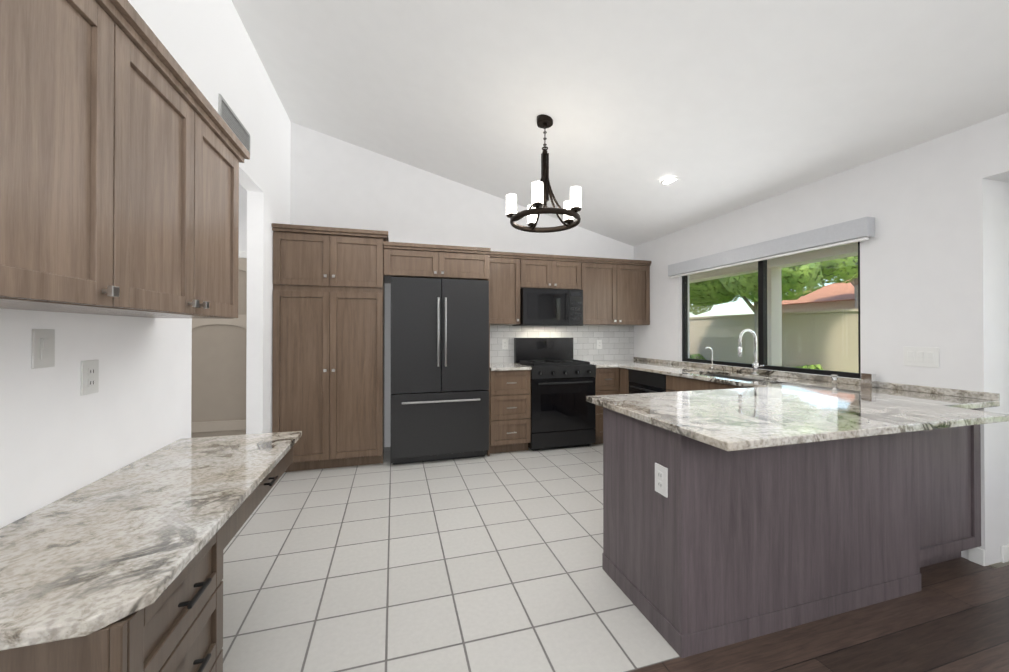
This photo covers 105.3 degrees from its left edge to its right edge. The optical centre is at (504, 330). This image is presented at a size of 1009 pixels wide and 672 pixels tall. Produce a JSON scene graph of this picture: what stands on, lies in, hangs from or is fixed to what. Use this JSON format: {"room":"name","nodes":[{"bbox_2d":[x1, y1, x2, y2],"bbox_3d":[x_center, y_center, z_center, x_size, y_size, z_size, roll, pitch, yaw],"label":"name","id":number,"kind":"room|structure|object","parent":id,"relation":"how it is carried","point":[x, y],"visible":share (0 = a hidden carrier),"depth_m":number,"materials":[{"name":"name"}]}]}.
{"room":"kitchen","nodes":[
{"label":"kitchen","id":0,"kind":"room"},
{"bbox_2d":[0,0,289,527],"bbox_3d":[-1.304,-0.478,0.533,0.120,3.520,7.260,0,0,-16],"label":"wall","id":1,"kind":"structure","parent":0,"point":[61,437],"depth_m":1.71,"materials":[{"name":"paint"}]},
{"bbox_2d":[31,329,54,368],"bbox_3d":[-1.425,0.056,1.193,0.012,0.120,0.075,0,0,-16],"label":"light switch","id":2,"kind":"object","parent":1,"relation":"attached to","point":[43,348],"visible":1,"depth_m":1.19,"materials":[{"name":"white plastic"}]},
{"bbox_2d":[0,0,139,315],"bbox_3d":[-1.145,-0.456,0.802,0.326,0.789,0.497,0,0,-16],"label":"upper cabinet","id":3,"kind":"object","parent":1,"relation":"attached to","point":[124,151],"depth_m":0.90,"materials":[{"name":"brown wood"}]},
{"bbox_2d":[81,360,98,395],"bbox_3d":[-1.479,0.167,1.374,0.010,0.120,0.075,0,0,-16],"label":"electrical outlet","id":4,"kind":"object","parent":1,"relation":"attached to","point":[89,376],"visible":1,"depth_m":1.37,"materials":[{"name":"white plastic"}]},
{"bbox_2d":[65,32,243,318],"bbox_3d":[-1.307,-0.453,1.363,0.326,0.789,0.923,0,0,-16],"label":"upper cabinet","id":5,"kind":"object","parent":1,"relation":"attached to","point":[189,166],"depth_m":1.38,"materials":[{"name":"brown wood"}]},
{"bbox_2d":[218,93,249,152],"bbox_3d":[-1.839,-1.376,2.632,0.011,0.180,0.520,0,0,-16],"label":"air vent","id":6,"kind":"object","parent":1,"relation":"in","point":[227,114],"visible":0.77,"depth_m":2.58,"materials":[{"name":"grey metal"}]},
{"bbox_2d":[239,122,633,446],"bbox_3d":[-0.955,-0.653,4.486,5.860,3.918,0.140,0,0,-16],"label":"wall","id":7,"kind":"structure","parent":0,"point":[336,183],"depth_m":4.33,"materials":[{"name":"paint"}]},
{"bbox_2d":[384,243,447,282],"bbox_3d":[-0.968,-0.670,4.080,0.586,0.285,0.626,0,0,-16],"label":"upper cabinet","id":8,"kind":"object","parent":7,"relation":"attached to","point":[399,260],"depth_m":3.79,"materials":[{"name":"brown wood"}]},
{"bbox_2d":[448,247,489,282],"bbox_3d":[-0.519,-0.669,4.209,0.586,0.285,0.626,0,0,-16],"label":"upper cabinet","id":9,"kind":"object","parent":7,"relation":"attached to","point":[463,264],"depth_m":3.93,"materials":[{"name":"brown wood"}]},
{"bbox_2d":[490,255,521,324],"bbox_3d":[-0.068,-0.454,4.484,0.426,0.770,0.346,0,0,-16],"label":"upper cabinet","id":10,"kind":"object","parent":7,"relation":"attached to","point":[505,270],"depth_m":4.34,"materials":[{"name":"brown wood"}]},
{"bbox_2d":[522,255,581,289],"bbox_3d":[0.504,-0.661,4.650,0.765,0.355,0.346,0,0,-16],"label":"upper cabinet","id":11,"kind":"object","parent":7,"relation":"attached to","point":[538,271],"depth_m":4.48,"materials":[{"name":"brown wood"}]},
{"bbox_2d":[513,288,582,325],"bbox_3d":[0.518,-0.266,4.597,0.745,0.423,0.448,0,0,-16],"label":"microwave","id":12,"kind":"object","parent":11,"relation":"attached to","point":[549,307],"visible":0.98,"depth_m":4.41,"materials":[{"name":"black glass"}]},
{"bbox_2d":[490,325,633,362],"bbox_3d":[0.711,0.164,4.885,2.147,0.460,0.008,0,0,-16],"label":"tile backsplash","id":13,"kind":"structure","parent":7,"relation":"attached to","point":[617,342],"depth_m":4.96,"materials":[{"name":"white tile"}]},
{"bbox_2d":[502,339,507,348],"bbox_3d":[0.009,0.171,4.673,0.075,0.120,0.010,0,0,-16],"label":"outlet","id":14,"kind":"object","parent":13,"relation":"attached to","point":[504,343],"visible":1,"depth_m":4.67,"materials":[{"name":"white plastic"}]},
{"bbox_2d":[597,340,601,348],"bbox_3d":[1.239,0.183,5.027,0.075,0.120,0.010,0,0,-16],"label":"outlet","id":15,"kind":"object","parent":13,"relation":"attached to","point":[599,344],"visible":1,"depth_m":5.03,"materials":[{"name":"white plastic"}]},
{"bbox_2d":[582,259,649,324],"bbox_3d":[1.330,-0.452,4.887,0.955,0.770,0.346,0,0,-16],"label":"upper cabinet","id":16,"kind":"object","parent":7,"relation":"attached to","point":[616,291],"depth_m":4.71,"materials":[{"name":"brown wood"}]},
{"bbox_2d":[222,444,679,671],"bbox_3d":[-0.565,1.326,2.906,5.740,0.060,3.370,0,0,-16],"label":"floor","id":17,"kind":"structure","parent":0,"point":[492,562],"depth_m":2.03,"materials":[{"name":"white tile"}]},
{"bbox_2d":[0,447,292,671],"bbox_3d":[-1.177,0.932,1.347,0.569,0.709,1.400,0,0,-16],"label":"base cabinet","id":18,"kind":"object","parent":17,"relation":"on","point":[177,626],"visible":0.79,"depth_m":0.92,"materials":[{"name":"brown wood"}]},
{"bbox_2d":[0,431,301,650],"bbox_3d":[-1.182,0.562,1.348,0.561,0.030,1.430,0,0,-16],"label":"countertop","id":19,"kind":"structure","parent":18,"relation":"on","point":[121,543],"depth_m":1.03,"materials":[{"name":"stone"}]},
{"bbox_2d":[272,227,384,471],"bbox_3d":[-1.706,0.194,3.862,0.945,2.215,0.626,0,0,-16],"label":"tall cabinet","id":20,"kind":"object","parent":17,"relation":"on","point":[328,367],"depth_m":3.56,"materials":[{"name":"brown wood"}]},
{"bbox_2d":[390,277,488,464],"bbox_3d":[-0.705,0.399,4.073,0.955,1.807,0.761,0,0,-16],"label":"fridge","id":21,"kind":"object","parent":17,"relation":"on","point":[439,369],"visible":1,"depth_m":3.76,"materials":[{"name":"metal"}]},
{"bbox_2d":[490,370,530,453],"bbox_3d":[-0.019,0.863,4.344,0.447,0.884,0.626,0,0,-16],"label":"base cabinet","id":22,"kind":"object","parent":17,"relation":"on","point":[510,410],"depth_m":4.06,"materials":[{"name":"brown wood"}]},
{"bbox_2d":[490,362,531,370],"bbox_3d":[-0.015,0.405,4.333,0.448,0.030,0.657,0,0,-16],"label":"countertop","id":23,"kind":"structure","parent":22,"relation":"on","point":[493,366],"depth_m":4.08,"materials":[{"name":"stone"}]},
{"bbox_2d":[514,338,595,450],"bbox_3d":[0.576,0.698,4.472,0.760,1.215,0.681,0,0,-16],"label":"stove","id":24,"kind":"object","parent":17,"relation":"on","point":[562,388],"visible":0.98,"depth_m":4.22,"materials":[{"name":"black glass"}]},
{"bbox_2d":[593,367,619,443],"bbox_3d":[1.078,0.865,4.661,0.302,0.884,0.626,0,0,-16],"label":"base cabinet","id":25,"kind":"object","parent":17,"relation":"on","point":[607,380],"depth_m":4.36,"materials":[{"name":"brown wood"}]},
{"bbox_2d":[587,361,617,367],"bbox_3d":[1.059,0.407,4.643,0.256,0.030,0.657,0,0,-16],"label":"countertop","id":26,"kind":"structure","parent":25,"relation":"on","point":[599,364],"depth_m":4.40,"materials":[{"name":"stone"}]},
{"bbox_2d":[599,357,1008,423],"bbox_3d":[1.899,0.380,3.418,0.678,0.070,3.477,0,0,-16],"label":"countertop","id":27,"kind":"structure","parent":25,"relation":"on","point":[941,398],"depth_m":2.60,"materials":[{"name":"stone"}]},
{"bbox_2d":[706,374,762,380],"bbox_3d":[1.911,0.537,3.256,0.390,0.243,0.700,0,0,-16],"label":"sink basin","id":28,"kind":"object","parent":27,"relation":"in","point":[731,377],"visible":0.04,"depth_m":3.45,"materials":[{"name":"metal"}]},
{"bbox_2d":[628,369,665,393],"bbox_3d":[1.724,0.862,4.022,0.664,0.882,0.594,0,0,-16],"label":"dishwasher","id":29,"kind":"object","parent":17,"relation":"on","point":[644,382],"visible":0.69,"depth_m":3.94,"materials":[{"name":"metal"}]},
{"bbox_2d":[620,368,748,393],"bbox_3d":[1.874,0.858,3.529,0.659,0.883,1.982,0,0,-16],"label":"base cabinet","id":30,"kind":"object","parent":17,"relation":"on","point":[675,383],"depth_m":3.44,"materials":[{"name":"brown wood"}]},
{"bbox_2d":[602,407,789,657],"bbox_3d":[0.875,0.849,1.898,0.548,0.884,0.590,0,0,-16],"label":"base cabinet","id":31,"kind":"object","parent":17,"relation":"on","point":[717,548],"depth_m":1.62,"materials":[{"name":"grey wood"}]},
{"bbox_2d":[655,463,667,497],"bbox_3d":[0.662,0.633,1.630,0.010,0.120,0.075,0,0,-16],"label":"outlet","id":32,"kind":"object","parent":31,"relation":"attached to","point":[661,479],"visible":1,"depth_m":1.62,"materials":[{"name":"white plastic"}]},
{"bbox_2d":[786,437,861,626],"bbox_3d":[1.304,0.849,2.022,0.589,0.884,0.590,0,0,-16],"label":"base cabinet","id":33,"kind":"object","parent":17,"relation":"on","point":[824,478],"depth_m":1.73,"materials":[{"name":"grey wood"}]},
{"bbox_2d":[586,385,985,450],"bbox_3d":[1.260,0.391,1.937,1.369,0.030,0.984,0,0,-16],"label":"countertop","id":34,"kind":"structure","parent":33,"relation":"on","point":[775,408],"depth_m":1.71,"materials":[{"name":"stone"}]},
{"bbox_2d":[862,431,921,606],"bbox_3d":[1.723,0.850,2.143,0.527,0.884,0.590,0,0,-16],"label":"base cabinet","id":35,"kind":"object","parent":17,"relation":"on","point":[891,513],"depth_m":1.85,"materials":[{"name":"grey wood"}]},
{"bbox_2d":[918,409,980,566],"bbox_3d":[2.271,0.851,2.301,0.575,0.884,0.550,0,0,-16],"label":"base cabinet","id":36,"kind":"object","parent":17,"relation":"on","point":[949,459],"depth_m":2.06,"materials":[{"name":"grey wood"}]},
{"bbox_2d":[231,0,1008,246],"bbox_3d":[0.070,-1.927,0.938,5.860,1.613,7.540,0,0,-16],"label":"ceiling","id":37,"kind":"structure","parent":0,"point":[719,107],"depth_m":2.53,"materials":[{"name":"paint"}]},
{"bbox_2d":[506,114,581,232],"bbox_3d":[0.310,-1.249,3.024,0.582,0.837,0.578,0,0,-16],"label":"pendant chandelier","id":38,"kind":"object","parent":37,"relation":"hanging from","point":[542,191],"visible":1,"depth_m":2.98,"materials":[{"name":"brown metal"}]},
{"bbox_2d":[661,177,680,185],"bbox_3d":[1.483,-1.324,3.424,0.174,0.014,0.174,0,0,-16],"label":"recessed light","id":39,"kind":"object","parent":37,"relation":"in","point":[665,182],"visible":0.83,"depth_m":3.41,"materials":[{"name":"white"}]},
{"bbox_2d":[630,557,1008,671],"bbox_3d":[1.372,1.307,-0.381,4.800,0.060,4.320,0,0,-16],"label":"floor","id":40,"kind":"structure","parent":0,"point":[952,615],"depth_m":1.61,"materials":[{"name":"brown wood"}]},
{"bbox_2d":[634,112,1008,565],"bbox_3d":[2.818,0.059,1.720,0.140,2.460,7.260,0,0,-16],"label":"wall","id":41,"kind":"structure","parent":0,"point":[929,264],"depth_m":2.39,"materials":[{"name":"paint"}]},
{"bbox_2d":[682,242,860,378],"bbox_3d":[2.285,-0.203,3.534,0.050,1.095,1.760,0,0,-16],"label":"window","id":42,"kind":"structure","parent":41,"relation":"in","point":[762,322],"depth_m":3.42,"materials":[{"name":"clear glass"}]},
{"bbox_2d":[668,217,874,277],"bbox_3d":[2.188,-0.680,3.509,0.078,0.150,1.940,0,0,-16],"label":"window blind","id":43,"kind":"object","parent":42,"relation":"attached to","point":[852,231],"visible":0.96,"depth_m":3.11,"materials":[{"name":"fabric"}]},
{"bbox_2d":[903,347,938,367],"bbox_3d":[2.553,0.163,2.361,0.012,0.120,0.165,0,0,-16],"label":"light switch","id":44,"kind":"object","parent":41,"relation":"attached to","point":[922,356],"visible":1,"depth_m":2.35,"materials":[{"name":"white plastic"}]},
{"bbox_2d":[968,544,1008,565],"bbox_3d":[0.224,1.240,0.964,5.978,0.090,7.260,0,0,-16],"label":"baseboard","id":45,"kind":"structure","parent":41,"relation":"attached to","point":[976,555],"depth_m":2.14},
{"bbox_2d":[998,178,1008,545],"bbox_3d":[3.088,0.173,1.615,0.320,2.230,1.410,0,0,-16],"label":"wall","id":46,"kind":"structure","parent":0,"point":[1003,231],"depth_m":2.16,"materials":[{"name":"paint"}]},
{"label":"outside","id":47,"kind":"structure","parent":0,"visible":0},
{"bbox_2d":[988,562,1008,568],"bbox_3d":[26.271,1.585,23.017,56.740,0.260,90.000,0,0,-16],"label":"ground","id":48,"kind":"structure","parent":47,"point":[998,565],"depth_m":2.19,"materials":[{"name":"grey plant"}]},
{"bbox_2d":[690,287,712,314],"bbox_3d":[9.617,-1.894,20.864,5.241,6.792,5.718,0,0,-16],"label":"tree","id":49,"kind":"object","parent":48,"relation":"on","point":[697,309],"depth_m":21.25,"materials":[{"name":"green plant"}]},
{"bbox_2d":[690,354,822,369],"bbox_3d":[5.758,1.002,12.407,3.994,1.208,6.777,0,0,-16],"label":"bushes","id":50,"kind":"object","parent":48,"relation":"on","point":[805,366],"depth_m":10.05,"materials":[{"name":"green plant"}]},
{"bbox_2d":[689,242,857,365],"bbox_3d":[4.044,-0.100,3.604,3.220,2.880,11.000,0,0,-16],"label":"patio cover","id":51,"kind":"object","parent":48,"relation":"on","point":[815,254],"depth_m":6.61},
{"bbox_2d":[689,256,857,362],"bbox_3d":[7.215,-1.674,10.912,5.003,6.244,4.841,0,0,-16],"label":"tree","id":52,"kind":"object","parent":48,"relation":"on","point":[786,275],"depth_m":9.32,"materials":[{"name":"green plant"}]},
{"bbox_2d":[690,309,858,372],"bbox_3d":[5.131,0.445,8.598,7.840,1.970,34.000,0,0,-16],"label":"wall","id":53,"kind":"structure","parent":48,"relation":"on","point":[851,363],"depth_m":10.89,"materials":[{"name":"beige paint"}]},
{"bbox_2d":[753,280,854,311],"bbox_3d":[20.880,-1.188,14.193,13.200,5.300,15.200,0,0,-16],"label":"house","id":54,"kind":"structure","parent":48,"relation":"on","point":[817,303],"depth_m":16.95,"materials":[{"name":"beige paint"}]},
{"bbox_2d":[817,257,857,308],"bbox_3d":[12.233,-1.920,13.280,4.720,6.755,3.639,0,0,-16],"label":"tree","id":55,"kind":"object","parent":48,"relation":"on","point":[855,289],"depth_m":13.30,"materials":[{"name":"green plant"}]},
{"bbox_3d":[-2.677,-0.653,2.480,1.440,3.892,2.760,0,0,-16],"label":"wall","id":56,"kind":"structure","parent":0,"visible":0},
{"bbox_2d":[191,251,246,437],"bbox_3d":[-2.831,0.251,3.804,0.920,2.100,0.114,0,0,-16],"label":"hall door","id":57,"kind":"structure","parent":56,"relation":"in","point":[218,396],"depth_m":3.83,"materials":[{"name":"paint"}]}
]}

